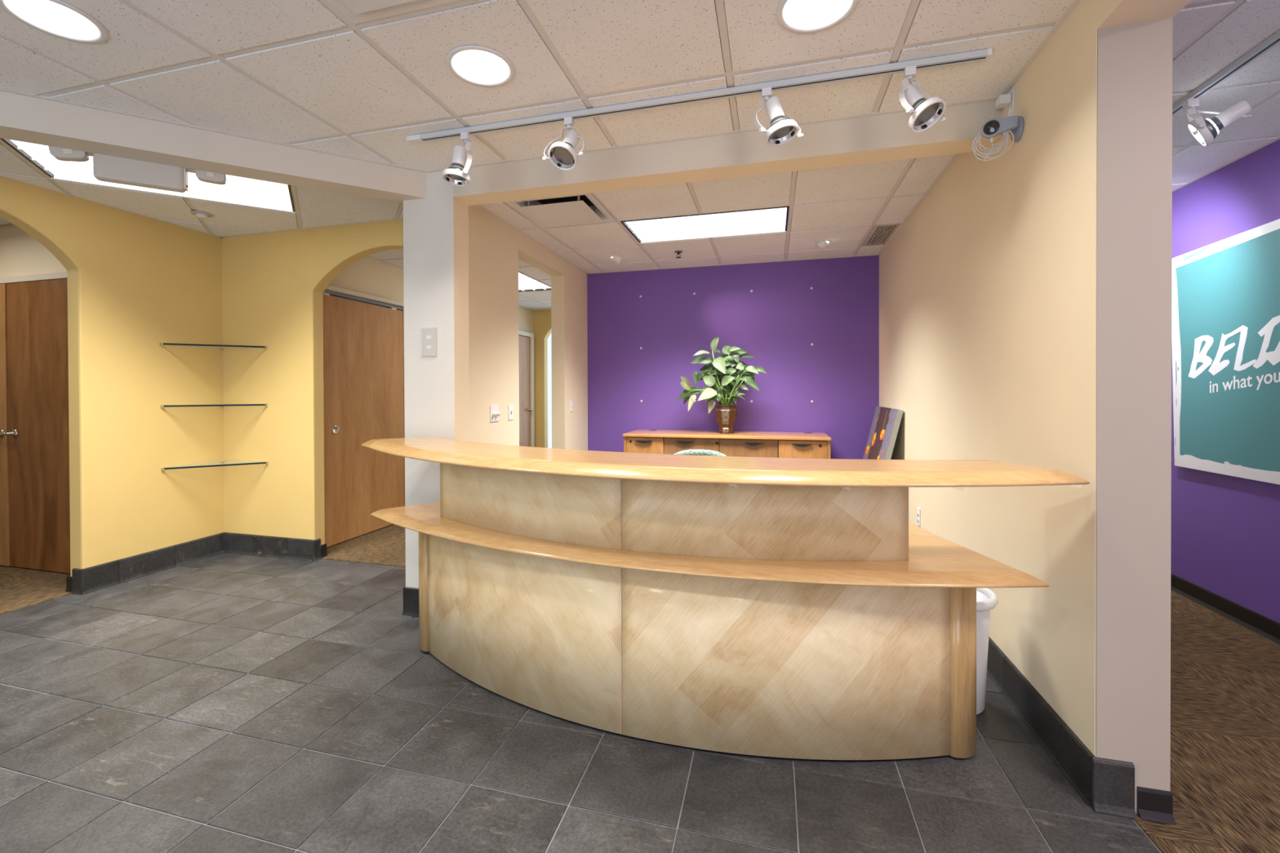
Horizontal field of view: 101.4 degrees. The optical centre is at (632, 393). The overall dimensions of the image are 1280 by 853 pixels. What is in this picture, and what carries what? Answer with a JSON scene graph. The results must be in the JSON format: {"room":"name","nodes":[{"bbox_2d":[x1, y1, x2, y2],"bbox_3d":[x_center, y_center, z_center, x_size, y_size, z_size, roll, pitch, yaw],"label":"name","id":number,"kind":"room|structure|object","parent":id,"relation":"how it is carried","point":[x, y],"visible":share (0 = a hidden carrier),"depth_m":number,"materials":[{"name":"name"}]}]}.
{"room":"office reception area","nodes":[
{"label":"office reception area","id":0,"kind":"room"},
{"bbox_2d":[0,223,66,277],"bbox_3d":[-4.829,-0.037,4.016,2.600,2.640,0.125,0,0,15],"label":"wall","id":1,"kind":"structure","parent":0,"point":[21,254],"depth_m":3.85,"materials":[{"name":"beige paint"}]},
{"bbox_2d":[0,283,9,566],"bbox_3d":[-4.957,0.231,3.937,0.713,2.082,0.087,0,0,15],"label":"door","id":2,"kind":"structure","parent":1,"relation":"in","point":[4,464],"depth_m":3.87,"materials":[{"name":"brown wood"}]},
{"bbox_2d":[0,271,66,284],"bbox_3d":[-4.630,-0.837,3.874,1.560,0.044,0.035,0,0,15],"label":"trim","id":3,"kind":"structure","parent":1,"relation":"attached to","point":[62,275],"depth_m":3.77,"materials":[{"name":"beige paint"}]},
{"bbox_2d":[0,278,70,573],"bbox_3d":[-4.286,0.229,3.762,0.741,2.082,0.084,0,0,15],"label":"door","id":4,"kind":"structure","parent":1,"relation":"in","point":[37,364],"depth_m":3.77,"materials":[{"name":"brown wood"}]},
{"bbox_2d":[0,176,224,576],"bbox_3d":[-4.086,-0.023,1.521,0.120,2.640,5.836,0,0,15],"label":"wall","id":5,"kind":"structure","parent":0,"point":[136,283],"depth_m":3.64,"materials":[{"name":"yellow paint"}]},
{"bbox_2d":[65,532,224,595],"bbox_3d":[-3.476,1.200,3.806,0.157,0.158,0.920,0,0,15],"label":"baseboard","id":6,"kind":"structure","parent":5,"relation":"attached to","point":[82,581],"depth_m":3.67,"materials":[{"name":"tile"}]},
{"bbox_2d":[160,342,267,350],"bbox_3d":[-3.141,-0.364,3.949,0.458,0.021,0.450,0,0,15],"label":"glass shelf","id":7,"kind":"object","parent":5,"relation":"attached to","point":[161,344],"visible":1,"depth_m":3.94,"materials":[{"name":"teal"}]},
{"bbox_2d":[160,403,267,407],"bbox_3d":[-3.139,0.088,3.952,0.458,0.021,0.450,0,0,15],"label":"glass shelf","id":8,"kind":"object","parent":5,"relation":"attached to","point":[264,404],"visible":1,"depth_m":3.94,"materials":[{"name":"teal"}]},
{"bbox_2d":[160,461,268,470],"bbox_3d":[-3.138,0.543,3.955,0.458,0.021,0.450,0,0,15],"label":"glass shelf","id":9,"kind":"object","parent":5,"relation":"attached to","point":[265,462],"visible":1,"depth_m":3.95,"materials":[{"name":"teal"}]},
{"bbox_2d":[0,90,426,203],"bbox_3d":[-2.669,-1.229,2.207,3.366,0.248,0.155,0,0,-30],"label":"beam","id":10,"kind":"structure","parent":0,"point":[24,118],"depth_m":2.48,"materials":[{"name":"paint"}]},
{"bbox_2d":[48,146,226,192],"bbox_3d":[-2.349,-1.107,2.520,0.627,0.215,0.066,0,0,-30],"label":"emergency light","id":11,"kind":"object","parent":10,"relation":"attached to","point":[106,168],"visible":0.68,"depth_m":2.49,"materials":[{"name":"beige plastic"}]},
{"bbox_2d":[222,218,403,545],"bbox_3d":[-2.263,-0.047,4.003,2.366,2.640,0.101,0,0,15],"label":"wall","id":12,"kind":"structure","parent":0,"point":[273,284],"depth_m":4.08,"materials":[{"name":"yellow paint"}]},
{"bbox_2d":[223,532,327,561],"bbox_3d":[-2.843,1.195,4.162,0.916,0.158,0.128,0,0,15],"label":"baseboard","id":13,"kind":"structure","parent":12,"relation":"attached to","point":[295,548],"depth_m":4.09,"materials":[{"name":"tile"}]},
{"bbox_2d":[328,255,533,337],"bbox_3d":[-2.125,-0.062,6.162,0.120,2.640,4.144,0,0,15],"label":"wall","id":14,"kind":"structure","parent":0,"point":[369,275],"depth_m":4.93,"materials":[{"name":"beige paint"}]},
{"bbox_2d":[323,294,404,546],"bbox_3d":[-2.423,0.221,4.704,0.045,2.073,1.040,0,0,15],"label":"door","id":15,"kind":"structure","parent":14,"relation":"in","point":[363,343],"depth_m":4.66,"materials":[{"name":"brown wood"}]},
{"bbox_2d":[323,284,404,311],"bbox_3d":[-2.280,-0.859,5.201,0.080,0.082,2.210,0,0,15],"label":"trim","id":16,"kind":"structure","parent":14,"relation":"attached to","point":[330,290],"depth_m":4.67,"materials":[{"name":"beige paint"}]},
{"bbox_2d":[402,311,404,506],"bbox_3d":[-2.169,0.213,5.677,0.035,2.073,0.948,0,0,15],"label":"door frame","id":17,"kind":"structure","parent":14,"relation":"in","point":[402,312],"depth_m":5.21,"materials":[{"name":"brown wood"}]},
{"bbox_2d":[518,329,531,337],"bbox_3d":[-1.671,-0.890,7.522,0.060,0.065,0.890,0,0,15],"label":"trim","id":18,"kind":"structure","parent":14,"relation":"attached to","point":[522,333],"depth_m":7.74,"materials":[{"name":"beige paint"}]},
{"bbox_2d":[518,335,533,446],"bbox_3d":[-1.635,0.193,7.573,0.097,2.083,0.790,0,0,15],"label":"door","id":19,"kind":"structure","parent":14,"relation":"in","point":[525,409],"depth_m":7.77,"materials":[{"name":"brown wood"}]},
{"bbox_2d":[528,333,534,447],"bbox_3d":[-1.542,0.159,8.003,0.060,2.170,0.090,0,0,15],"label":"trim","id":20,"kind":"structure","parent":14,"relation":"attached to","point":[531,339],"depth_m":7.98,"materials":[{"name":"beige paint"}]},
{"bbox_2d":[403,171,469,587],"bbox_3d":[-1.140,-0.045,3.062,0.330,2.640,0.150,0,0,15],"label":"column","id":21,"kind":"structure","parent":0,"point":[436,226],"depth_m":2.99,"materials":[{"name":"paint"}]},
{"bbox_2d":[402,586,418,617],"bbox_3d":[-1.138,1.196,3.061,0.366,0.158,0.167,0,0,15],"label":"baseboard","id":22,"kind":"structure","parent":21,"relation":"attached to","point":[411,595],"depth_m":3.02,"materials":[{"name":"tile"}]},
{"bbox_2d":[422,328,436,355],"bbox_3d":[-1.157,-0.294,2.976,0.100,0.164,0.020,0,0,15],"label":"light switch","id":23,"kind":"object","parent":21,"relation":"attached to","point":[428,335],"visible":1,"depth_m":2.98,"materials":[{"name":"beige plastic"}]},
{"bbox_2d":[468,204,587,450],"bbox_3d":[-0.869,-0.054,4.381,0.134,2.640,2.540,0,0,15],"label":"wall","id":24,"kind":"structure","parent":0,"point":[495,247],"depth_m":3.94,"materials":[{"name":"beige paint"}]},
{"bbox_2d":[489,404,500,422],"bbox_3d":[-0.964,0.138,3.704,0.030,0.116,0.116,0,0,15],"label":"light switch","id":25,"kind":"object","parent":24,"relation":"attached to","point":[494,410],"visible":1,"depth_m":3.69,"materials":[{"name":"white plastic"}]},
{"bbox_2d":[508,404,513,420],"bbox_3d":[-0.908,0.139,3.938,0.018,0.114,0.070,0,0,15],"label":"light switch","id":26,"kind":"object","parent":24,"relation":"attached to","point":[510,406],"visible":1,"depth_m":3.93,"materials":[{"name":"white plastic"}]},
{"bbox_2d":[569,400,573,411],"bbox_3d":[-0.589,0.116,5.136,0.018,0.114,0.070,0,0,15],"label":"light switch","id":27,"kind":"object","parent":24,"relation":"attached to","point":[571,401],"visible":1,"depth_m":5.13,"materials":[{"name":"white plastic"}]},
{"bbox_2d":[533,310,551,448],"bbox_3d":[-0.765,-0.079,8.006,1.800,2.640,0.120,0,0,15],"label":"wall","id":28,"kind":"structure","parent":0,"point":[541,318],"depth_m":8.12,"materials":[{"name":"yellow paint"}]},
{"bbox_2d":[0,552,1161,852],"bbox_3d":[-1.320,1.331,3.777,9.900,0.120,11.800,0,0,15],"label":"floor","id":29,"kind":"structure","parent":0,"point":[224,702],"depth_m":1.83,"materials":[{"name":"tile"}]},
{"bbox_2d":[0,564,72,614],"bbox_3d":[-5.069,1.290,3.003,2.652,0.006,1.975,0,0,15],"label":"carpet","id":30,"kind":"object","parent":29,"relation":"on","point":[20,588],"depth_m":3.47,"materials":[{"name":"brown carpet"}]},
{"bbox_2d":[321,524,405,567],"bbox_3d":[-1.351,1.257,5.900,1.586,0.006,4.112,0,0,15],"label":"carpet","id":31,"kind":"object","parent":29,"relation":"on","point":[386,545],"visible":0.07,"depth_m":4.29,"materials":[{"name":"brown carpet"}]},
{"bbox_2d":[361,436,1089,761],"bbox_3d":[0.007,0.756,2.296,3.054,1.040,1.159,0,0,15],"label":"reception desk","id":32,"kind":"object","parent":29,"relation":"on","point":[764,607],"visible":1,"depth_m":1.84,"materials":[{"name":"brown wood"}]},
{"bbox_2d":[370,502,1048,587],"bbox_3d":[0.050,0.594,2.346,2.800,0.036,1.038,0,0,15],"label":"countertop","id":33,"kind":"structure","parent":32,"relation":"on","point":[935,561],"depth_m":1.80,"materials":[{"name":"brown wood"}]},
{"bbox_2d":[361,436,1089,487],"bbox_3d":[-0.060,0.258,2.114,3.074,0.040,0.728,0,0,23],"label":"countertop","id":34,"kind":"structure","parent":32,"relation":"on","point":[567,462],"depth_m":1.74,"materials":[{"name":"brown wood"}]},
{"bbox_2d":[976,587,999,715],"bbox_3d":[1.323,1.039,2.181,0.332,0.466,0.332,0,0,15],"label":"waste bin","id":35,"kind":"object","parent":29,"relation":"on","point":[987,600],"visible":0.18,"depth_m":2.06,"materials":[{"name":"white plastic"}]},
{"bbox_2d":[1133,590,1279,852],"bbox_3d":[2.080,1.278,0.956,1.427,0.006,7.900,0,0,15],"label":"carpet","id":36,"kind":"object","parent":29,"relation":"on","point":[1225,675],"depth_m":1.93,"materials":[{"name":"brown carpet"}]},
{"bbox_3d":[0.179,1.263,4.223,2.234,0.006,2.325,0,0,15],"label":"carpet","id":37,"kind":"object","parent":29,"relation":"on","visible":0},
{"bbox_2d":[674,449,726,456],"bbox_3d":[0.569,0.823,3.865,0.603,0.882,0.633,0,0,21],"label":"office chair","id":38,"kind":"object","parent":37,"relation":"on","point":[693,452],"visible":0.02,"depth_m":3.60,"materials":[{"name":"teal fabric"}]},
{"bbox_2d":[622,429,831,458],"bbox_3d":[0.868,0.812,4.926,1.829,0.888,0.575,0,0,15],"label":"credenza","id":39,"kind":"object","parent":37,"relation":"on","point":[808,445],"visible":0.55,"depth_m":4.68,"materials":[{"name":"brown wood"}]},
{"bbox_2d":[676,336,766,433],"bbox_3d":[0.822,-0.081,4.902,0.849,0.898,0.257,0,0,15],"label":"potted plant","id":40,"kind":"object","parent":39,"relation":"on","point":[721,372],"visible":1,"depth_m":4.87,"materials":[{"name":"green plant"}]},
{"bbox_3d":[1.760,1.256,4.345,0.760,0.006,1.275,0,0,15],"label":"carpet","id":41,"kind":"object","parent":29,"relation":"on","visible":0},
{"bbox_2d":[862,406,903,459],"bbox_3d":[1.986,0.684,4.361,0.309,1.143,0.840,0,0,15],"label":"canvas painting","id":42,"kind":"object","parent":41,"relation":"on","point":[886,422],"visible":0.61,"depth_m":4.21,"materials":[{"name":"paint"}]},
{"bbox_2d":[871,432,875,446],"bbox_3d":[2.070,0.395,4.490,0.029,0.120,0.130,0,0,15],"label":"flower","id":43,"kind":"object","parent":42,"relation":"on","point":[873,440],"depth_m":4.49,"materials":[{"name":"orange paint"}]},
{"bbox_2d":[880,429,884,439],"bbox_3d":[2.017,0.330,4.229,0.020,0.085,0.175,0,0,15],"label":"flower","id":44,"kind":"object","parent":42,"relation":"on","point":[882,431],"depth_m":4.22,"materials":[{"name":"orange paint"}]},
{"bbox_2d":[0,0,1279,311],"bbox_3d":[-1.330,-1.356,3.759,9.900,0.186,11.800,0,0,15],"label":"ceiling","id":45,"kind":"structure","parent":0,"point":[295,73],"depth_m":2.14,"materials":[{"name":"white paint"}]},
{"bbox_2d":[0,0,108,44],"bbox_3d":[-1.915,-1.305,1.733,0.256,0.128,0.256,0,0,15],"label":"recessed light","id":46,"kind":"object","parent":45,"relation":"in","point":[56,18],"visible":0.92,"depth_m":1.79,"materials":[{"name":"white metal"}]},
{"bbox_2d":[0,137,295,212],"bbox_3d":[-2.713,-1.273,3.092,1.193,0.034,0.584,0,0,-30],"label":"recessed light","id":47,"kind":"object","parent":45,"relation":"in","point":[237,190],"visible":0.56,"depth_m":3.19,"materials":[{"name":"white plastic"}]},
{"bbox_2d":[190,210,213,218],"bbox_3d":[-2.996,-1.241,3.646,0.124,0.032,0.127,0,0,-30],"label":"sensor","id":48,"kind":"object","parent":45,"relation":"attached to","point":[202,215],"visible":1,"depth_m":3.62,"materials":[{"name":"beige plastic"}]},
{"bbox_2d":[327,0,461,23],"bbox_3d":[-0.737,-1.255,1.420,0.584,0.042,0.584,0,0,15],"label":"tile","id":49,"kind":"object","parent":45,"relation":"in","point":[357,11],"visible":1,"depth_m":1.69,"materials":[{"name":"white metal"}]},
{"bbox_2d":[445,45,515,87],"bbox_3d":[-0.580,-1.312,2.009,0.256,0.128,0.256,0,0,15],"label":"recessed light","id":50,"kind":"object","parent":45,"relation":"in","point":[477,65],"visible":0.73,"depth_m":2.08,"materials":[{"name":"white metal"}]},
{"bbox_2d":[518,271,551,291],"bbox_3d":[-1.361,-1.297,5.951,0.584,0.034,1.193,0,0,15],"label":"recessed light","id":51,"kind":"object","parent":45,"relation":"in","point":[526,283],"visible":0.27,"depth_m":6.20,"materials":[{"name":"white plastic"}]},
{"bbox_2d":[505,192,616,227],"bbox_3d":[-0.476,-1.303,3.640,0.592,0.122,0.592,0,0,15],"label":"ceiling vent","id":52,"kind":"object","parent":45,"relation":"in","point":[582,208],"visible":0.9,"depth_m":3.63,"materials":[{"name":"white metal"}]},
{"bbox_2d":[608,255,622,263],"bbox_3d":[-0.153,-1.263,4.866,0.124,0.100,0.124,0,0,-5],"label":"light","id":53,"kind":"object","parent":45,"relation":"attached to","point":[616,259],"visible":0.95,"depth_m":4.83,"materials":[{"name":"white metal"}]},
{"bbox_2d":[674,250,682,257],"bbox_3d":[0.414,-1.247,4.691,0.072,0.054,0.072,0,0,15],"label":"sprinkler","id":54,"kind":"object","parent":45,"relation":"attached to","point":[678,252],"visible":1,"depth_m":4.68,"materials":[{"name":"grey metal"}]},
{"bbox_2d":[406,48,991,143],"bbox_3d":[0.109,-1.246,2.245,2.494,0.024,0.037,0,0,15],"label":"track rail","id":55,"kind":"object","parent":45,"relation":"attached to","point":[984,55],"visible":1,"depth_m":2.17,"materials":[{"name":"white metal"}]},
{"bbox_2d":[441,131,472,186],"bbox_3d":[-0.816,-1.113,2.450,0.178,0.247,0.141,0,0,15],"label":"track spotlight","id":56,"kind":"object","parent":55,"relation":"attached to","point":[456,174],"visible":1,"depth_m":2.43,"materials":[{"name":"white metal"}]},
{"bbox_2d":[451,145,466,166],"bbox_3d":[-0.811,-1.109,2.453,0.066,0.094,0.067,0,0,15],"label":"socket","id":57,"kind":"object","parent":56,"relation":"attached to","point":[459,155],"depth_m":2.43,"materials":[{"name":"white metal"}]},
{"bbox_2d":[542,116,586,170],"bbox_3d":[-0.293,-1.111,2.284,0.155,0.254,0.185,-1,1,-40],"label":"track spotlight","id":58,"kind":"object","parent":55,"relation":"attached to","point":[563,155],"visible":1,"depth_m":2.29,"materials":[{"name":"white metal"}]},
{"bbox_2d":[562,129,579,149],"bbox_3d":[-0.273,-1.112,2.308,0.060,0.103,0.093,0,0,32],"label":"socket","id":59,"kind":"object","parent":58,"relation":"attached to","point":[571,138],"depth_m":2.29,"materials":[{"name":"white metal"}]},
{"bbox_2d":[753,86,803,146],"bbox_3d":[0.578,-1.118,2.071,0.193,0.243,0.146,0,0,15],"label":"track spotlight","id":60,"kind":"object","parent":55,"relation":"attached to","point":[783,128],"visible":1,"depth_m":2.06,"materials":[{"name":"white metal"}]},
{"bbox_2d":[764,96,785,123],"bbox_3d":[0.565,-1.122,2.076,0.079,0.099,0.060,0,0,37],"label":"socket","id":61,"kind":"object","parent":60,"relation":"attached to","point":[773,105],"depth_m":2.05,"materials":[{"name":"white metal"}]},
{"bbox_2d":[898,65,946,133],"bbox_3d":[1.075,-1.109,1.936,0.176,0.262,0.158,0,0,15],"label":"track spotlight","id":62,"kind":"object","parent":55,"relation":"attached to","point":[925,110],"visible":1,"depth_m":1.94,"materials":[{"name":"white metal"}]},
{"bbox_2d":[898,84,924,106],"bbox_3d":[1.047,-1.106,1.960,0.060,0.103,0.094,-1,0,-37],"label":"socket","id":63,"kind":"object","parent":62,"relation":"attached to","point":[913,94],"depth_m":1.94,"materials":[{"name":"white metal"}]},
{"bbox_2d":[620,205,789,243],"bbox_3d":[0.565,-1.291,3.995,1.193,0.034,0.584,0,0,15],"label":"recessed light","id":64,"kind":"object","parent":45,"relation":"in","point":[771,220],"visible":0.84,"depth_m":4.00,"materials":[{"name":"white plastic"}]},
{"bbox_2d":[776,0,858,33],"bbox_3d":[0.598,-1.314,1.695,0.256,0.128,0.256,0,0,15],"label":"recessed light","id":65,"kind":"object","parent":45,"relation":"in","point":[798,16],"visible":1,"depth_m":1.78,"materials":[{"name":"white metal"}]},
{"bbox_2d":[815,240,831,248],"bbox_3d":[1.603,-1.266,4.394,0.124,0.100,0.124,0,0,35],"label":"light","id":66,"kind":"object","parent":45,"relation":"attached to","point":[822,244],"visible":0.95,"depth_m":4.37,"materials":[{"name":"white metal"}]},
{"bbox_2d":[861,223,900,246],"bbox_3d":[2.001,-1.289,4.242,0.188,0.019,0.584,0,0,15],"label":"ceiling vent","id":67,"kind":"object","parent":45,"relation":"in","point":[880,234],"visible":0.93,"depth_m":4.21,"materials":[{"name":"beige plastic"}]},
{"bbox_2d":[1172,29,1279,115],"bbox_3d":[2.277,-1.263,1.816,0.037,0.024,3.904,0,0,15],"label":"track rail","id":68,"kind":"object","parent":45,"relation":"attached to","point":[1273,40],"visible":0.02,"depth_m":2.03,"materials":[{"name":"white metal"}]},
{"bbox_2d":[1182,97,1252,146],"bbox_3d":[2.434,-1.151,2.207,0.190,0.217,0.184,0,0,15],"label":"track spotlight","id":69,"kind":"object","parent":68,"relation":"attached to","point":[1205,131],"visible":1,"depth_m":2.17,"materials":[{"name":"white metal"}]},
{"bbox_2d":[1214,99,1252,127],"bbox_3d":[2.464,-1.148,2.150,0.060,0.090,0.103,-1,1,-44],"label":"socket","id":70,"kind":"object","parent":69,"relation":"attached to","point":[1240,109],"depth_m":2.13,"materials":[{"name":"white metal"}]},
{"bbox_2d":[453,100,1003,205],"bbox_3d":[0.312,-1.238,2.665,2.685,0.258,0.150,0,0,15],"label":"beam","id":71,"kind":"structure","parent":0,"point":[885,137],"depth_m":2.56,"materials":[{"name":"paint"}]},
{"bbox_2d":[586,255,879,459],"bbox_3d":[0.946,-0.067,5.274,3.181,2.640,0.120,0,0,15],"label":"wall","id":72,"kind":"structure","parent":0,"point":[777,323],"depth_m":5.16,"materials":[{"name":"purple paint"}]},
{"bbox_2d":[879,0,1191,756],"bbox_3d":[1.376,-0.041,1.072,0.187,2.640,7.780,0,0,15],"label":"wall","id":73,"kind":"structure","parent":0,"point":[988,288],"depth_m":2.07,"materials":[{"name":"beige paint"}]},
{"bbox_2d":[916,507,920,526],"bbox_3d":[1.933,0.831,3.541,0.010,0.114,0.070,0,0,15],"label":"wall outlet","id":74,"kind":"object","parent":73,"relation":"attached to","point":[918,510],"visible":1,"depth_m":3.53,"materials":[{"name":"white plastic"}]},
{"bbox_2d":[971,115,1024,160],"bbox_3d":[1.469,-1.029,2.112,0.164,0.164,0.123,0,0,15],"label":"security camera","id":75,"kind":"object","parent":73,"relation":"attached to","point":[993,127],"visible":1,"depth_m":2.09,"materials":[{"name":"grey plastic"}]},
{"bbox_2d":[991,93,1011,118],"bbox_3d":[1.520,-1.159,2.158,0.074,0.148,0.087,0,0,15],"label":"power adapter","id":76,"kind":"object","parent":73,"relation":"attached to","point":[1003,100],"visible":0.83,"depth_m":2.16,"materials":[{"name":"white plastic"}]},
{"bbox_2d":[1005,85,1014,116],"bbox_3d":[1.566,-1.200,2.174,0.009,0.118,0.072,0,0,15],"label":"outlet","id":77,"kind":"object","parent":73,"relation":"attached to","point":[1010,109],"visible":0.76,"depth_m":2.15,"materials":[{"name":"white plastic"}]},
{"bbox_2d":[1006,107,1010,116],"bbox_3d":[1.563,-1.171,2.175,0.004,0.034,0.034,0,0,15],"label":"socket","id":78,"kind":"object","parent":77,"relation":"attached to","point":[1008,109],"depth_m":2.17,"materials":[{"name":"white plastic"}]},
{"bbox_2d":[986,635,1176,825],"bbox_3d":[1.778,1.189,2.586,0.217,0.158,2.103,0,0,15],"label":"baseboard","id":79,"kind":"structure","parent":73,"relation":"attached to","point":[1107,786],"depth_m":1.68,"materials":[{"name":"tile"}]},
{"bbox_2d":[1095,17,1173,813],"bbox_3d":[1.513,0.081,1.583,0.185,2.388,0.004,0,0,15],"label":"column","id":80,"kind":"structure","parent":73,"relation":"attached to","point":[1134,199],"depth_m":1.58,"materials":[{"name":"beige paint"}]},
{"bbox_2d":[1170,138,1279,622],"bbox_3d":[2.836,-0.044,0.797,0.120,2.640,8.000,0,0,15],"label":"wall","id":81,"kind":"structure","parent":0,"point":[1225,538],"depth_m":2.94,"materials":[{"name":"purple paint"}]},
{"bbox_2d":[1170,573,1279,644],"bbox_3d":[2.762,1.224,0.774,0.016,0.105,7.898,0,0,15],"label":"baseboard","id":82,"kind":"structure","parent":81,"relation":"attached to","point":[1269,628],"depth_m":2.93,"materials":[{"name":"black rubber"}]},
{"bbox_2d":[1171,218,1279,484],"bbox_3d":[3.189,-0.223,2.430,0.036,1.358,1.842,0,0,15],"label":"poster board","id":83,"kind":"object","parent":81,"relation":"attached to","point":[1225,293],"visible":0.99,"depth_m":2.88,"materials":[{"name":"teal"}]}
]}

